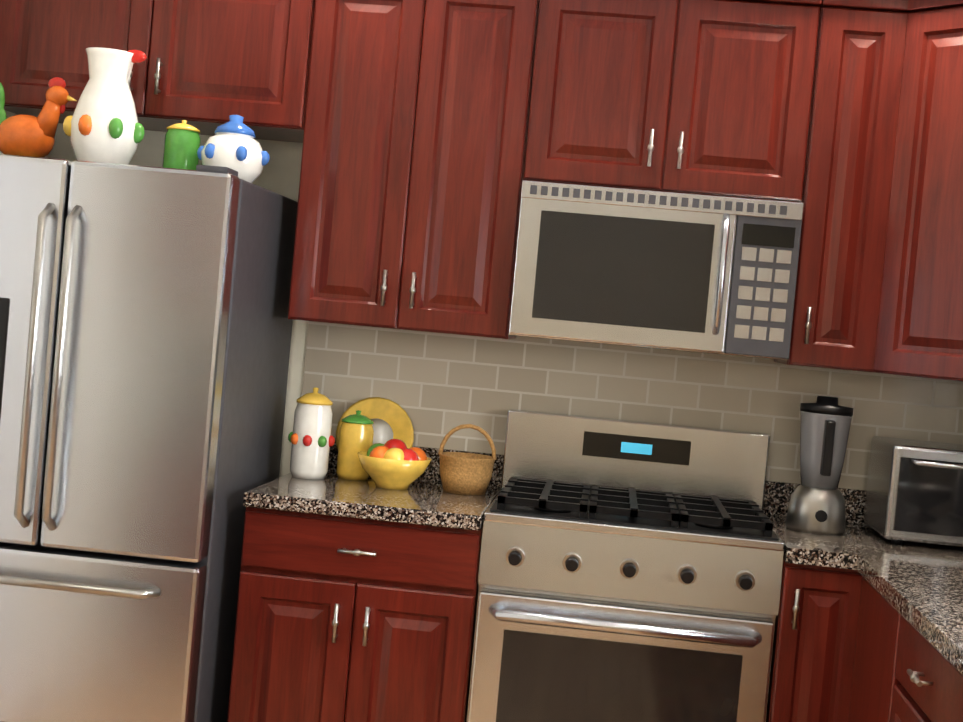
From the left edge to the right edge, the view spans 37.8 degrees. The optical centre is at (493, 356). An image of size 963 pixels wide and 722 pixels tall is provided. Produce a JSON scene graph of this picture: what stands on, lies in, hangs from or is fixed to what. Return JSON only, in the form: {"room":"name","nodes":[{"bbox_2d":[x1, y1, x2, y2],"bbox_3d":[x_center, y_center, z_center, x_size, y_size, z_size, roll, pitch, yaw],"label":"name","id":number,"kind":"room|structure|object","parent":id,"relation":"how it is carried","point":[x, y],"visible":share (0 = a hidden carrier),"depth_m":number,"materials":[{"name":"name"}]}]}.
{"room":"kitchen","nodes":[
{"label":"kitchen","id":0,"kind":"room"},
{"bbox_2d":[0,110,16,153],"bbox_3d":[-1.815,-0.125,0.834,0.120,2.700,7.045,5,1,5],"label":"wall","id":1,"kind":"structure","parent":0,"point":[9,114],"depth_m":4.14,"materials":[{"name":"beige paint"}]},
{"bbox_2d":[44,123,501,488],"bbox_3d":[0.113,-0.041,4.266,3.390,2.700,0.120,5,1,5],"label":"wall","id":2,"kind":"structure","parent":0,"point":[280,173],"depth_m":4.27,"materials":[{"name":"beige paint"}]},
{"bbox_2d":[0,0,315,141],"bbox_3d":[-0.945,-0.913,4.105,0.908,0.475,0.340,5,1,5],"label":"upper cabinet","id":3,"kind":"object","parent":2,"relation":"attached to","point":[207,62],"depth_m":3.93,"materials":[{"name":"brown wood"}]},
{"bbox_2d":[288,0,543,338],"bbox_3d":[-0.209,-0.579,4.048,0.620,1.005,0.340,5,1,5],"label":"upper cabinet","id":4,"kind":"object","parent":2,"relation":"attached to","point":[430,134],"depth_m":3.88,"materials":[{"name":"brown wood"}]},
{"bbox_2d":[302,321,962,489],"bbox_3d":[0.524,0.360,4.174,2.245,0.780,0.008,5,1,5],"label":"wall tile","id":5,"kind":"structure","parent":2,"relation":"attached to","point":[437,387],"depth_m":4.18,"materials":[{"name":"beige tile"}]},
{"bbox_2d":[328,438,503,487],"bbox_3d":[-0.277,0.316,4.231,0.618,0.099,0.020,5,1,5],"label":"backsplash","id":6,"kind":"structure","parent":5,"relation":"attached to","point":[432,473],"depth_m":4.21,"materials":[{"name":"black stone"}]},
{"bbox_2d":[763,480,866,524],"bbox_3d":[1.191,0.452,4.108,0.803,0.099,0.020,5,1,5],"label":"backsplash","id":7,"kind":"structure","parent":5,"relation":"attached to","point":[777,496],"depth_m":4.12,"materials":[{"name":"black stone"}]},
{"bbox_2d":[528,0,827,207],"bbox_3d":[0.498,-0.734,3.985,0.760,0.565,0.340,5,1,5],"label":"upper cabinet","id":8,"kind":"object","parent":2,"relation":"attached to","point":[705,97],"depth_m":3.82,"materials":[{"name":"brown wood"}]},
{"bbox_2d":[508,180,803,359],"bbox_3d":[0.448,-0.237,3.942,0.756,0.423,0.443,5,1,5],"label":"over-the-range microwave","id":9,"kind":"object","parent":8,"relation":"attached to","point":[712,274],"visible":1,"depth_m":3.77,"materials":[{"name":"silver metal"}]},
{"bbox_2d":[774,0,908,371],"bbox_3d":[0.973,-0.470,3.949,0.234,1.005,0.340,5,1,5],"label":"upper cabinet","id":10,"kind":"object","parent":2,"relation":"attached to","point":[845,219],"depth_m":3.78,"materials":[{"name":"brown wood"}]},
{"bbox_2d":[874,0,962,380],"bbox_3d":[1.372,-0.452,3.768,0.633,1.050,0.633,5,1,5],"label":"upper cabinet","id":11,"kind":"object","parent":2,"relation":"attached to","point":[920,328],"visible":0.78,"depth_m":3.69,"materials":[{"name":"brown wood"}]},
{"bbox_3d":[-0.318,1.419,0.734,3.390,0.100,7.285,5,1,5],"label":"floor","id":12,"kind":"structure","parent":0,"visible":0},
{"bbox_2d":[0,154,297,721],"bbox_3d":[-1.092,0.351,3.852,0.830,1.725,0.835,5,1,5],"label":"fridge","id":13,"kind":"object","parent":12,"relation":"on","point":[145,330],"visible":0.98,"depth_m":3.48,"materials":[{"name":"silver metal"}]},
{"bbox_2d":[0,77,76,157],"bbox_3d":[-1.265,-0.640,3.846,0.250,0.256,0.118,5,1,5],"label":"decor","id":14,"kind":"object","parent":13,"relation":"on","point":[26,135],"visible":0.81,"depth_m":3.82,"materials":[{"name":"orange ceramic"}]},
{"bbox_2d":[63,47,146,163],"bbox_3d":[-1.015,-0.651,3.736,0.207,0.328,0.256,5,1,5],"label":"vase","id":15,"kind":"object","parent":13,"relation":"on","point":[102,124],"visible":0.83,"depth_m":3.66,"materials":[{"name":"white ceramic"}]},
{"bbox_2d":[162,120,200,169],"bbox_3d":[-0.848,-0.559,3.832,0.096,0.170,0.095,5,1,5],"label":"ginger jar","id":16,"kind":"object","parent":13,"relation":"on","point":[182,141],"visible":0.79,"depth_m":3.79,"materials":[{"name":"green ceramic"}]},
{"bbox_2d":[197,114,269,182],"bbox_3d":[-0.697,-0.554,3.779,0.200,0.191,0.177,5,1,5],"label":"ginger jar","id":17,"kind":"object","parent":13,"relation":"on","point":[232,143],"visible":0.96,"depth_m":3.72,"materials":[{"name":"white ceramic"}]},
{"bbox_2d":[227,507,482,721],"bbox_3d":[-0.352,0.845,3.921,0.618,0.870,0.660,5,1,5],"label":"base cabinet","id":18,"kind":"object","parent":12,"relation":"on","point":[343,619],"visible":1,"depth_m":3.62,"materials":[{"name":"brown wood"}]},
{"bbox_2d":[243,471,500,530],"bbox_3d":[-0.310,0.391,3.919,0.618,0.038,0.650,5,1,5],"label":"countertop","id":19,"kind":"structure","parent":18,"relation":"on","point":[418,502],"depth_m":3.66,"materials":[{"name":"stone"}]},
{"bbox_2d":[288,387,373,479],"bbox_3d":[-0.470,0.222,4.065,0.234,0.260,0.198,5,1,5],"label":"canister set","id":20,"kind":"object","parent":19,"relation":"on","point":[311,438],"visible":0.96,"depth_m":4.01,"materials":[{"name":"white ceramic"}]},
{"bbox_2d":[336,397,413,448],"bbox_3d":[-0.352,0.240,4.198,0.236,0.236,0.016,5,-9,5],"label":"platter","id":21,"kind":"object","parent":19,"relation":"on","point":[390,419],"visible":0.42,"depth_m":4.20,"materials":[{"name":"yellow ceramic"}]},
{"bbox_2d":[357,439,431,489],"bbox_3d":[-0.281,0.302,3.980,0.212,0.139,0.212,5,1,5],"label":"fruit bowl","id":22,"kind":"object","parent":19,"relation":"on","point":[395,464],"visible":1,"depth_m":3.92,"materials":[{"name":"yellow ceramic"}]},
{"bbox_2d":[438,424,495,494],"bbox_3d":[-0.074,0.291,4.022,0.168,0.196,0.168,5,1,5],"label":"wicker basket","id":23,"kind":"object","parent":19,"relation":"on","point":[462,473],"visible":1,"depth_m":3.97,"materials":[{"name":"brown wicker"}]},
{"bbox_2d":[467,409,783,721],"bbox_3d":[0.347,0.770,3.834,0.761,1.150,0.672,5,1,5],"label":"range","id":24,"kind":"object","parent":12,"relation":"on","point":[630,570],"visible":1,"depth_m":3.58,"materials":[{"name":"silver metal"}]},
{"bbox_2d":[766,559,862,721],"bbox_3d":[0.824,0.954,3.822,0.213,0.870,0.660,5,1,5],"label":"base cabinet","id":25,"kind":"object","parent":12,"relation":"on","point":[814,646],"visible":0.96,"depth_m":3.53,"materials":[{"name":"brown wood"}]},
{"bbox_2d":[848,577,891,721],"bbox_3d":[1.186,1.001,3.275,0.645,0.870,0.480,5,1,5],"label":"base cabinet","id":26,"kind":"object","parent":12,"relation":"on","point":[875,612],"depth_m":3.33,"materials":[{"name":"brown wood"}]},
{"bbox_2d":[880,606,962,721],"bbox_3d":[1.139,1.011,2.732,0.645,0.870,0.610,5,1,5],"label":"base cabinet","id":27,"kind":"object","parent":12,"relation":"on","point":[905,669],"depth_m":2.84,"materials":[{"name":"brown wood"}]},
{"bbox_2d":[766,515,962,674],"bbox_3d":[1.010,0.565,1.827,0.843,0.038,4.600,5,1,5],"label":"countertop","id":28,"kind":"structure","parent":27,"relation":"on","point":[918,586],"depth_m":3.37,"materials":[{"name":"stone"}]},
{"bbox_2d":[785,396,853,534],"bbox_3d":[0.905,0.296,3.867,0.164,0.370,0.187,5,1,5],"label":"blender","id":29,"kind":"object","parent":28,"relation":"on","point":[817,503],"visible":1,"depth_m":3.82,"materials":[{"name":"silver metal"}]},
{"bbox_2d":[864,436,962,546],"bbox_3d":[1.307,0.386,3.840,0.500,0.265,0.371,5,1,5],"label":"toaster oven","id":30,"kind":"object","parent":28,"relation":"on","point":[914,491],"visible":1,"depth_m":3.71,"materials":[{"name":"silver metal"}]}
]}

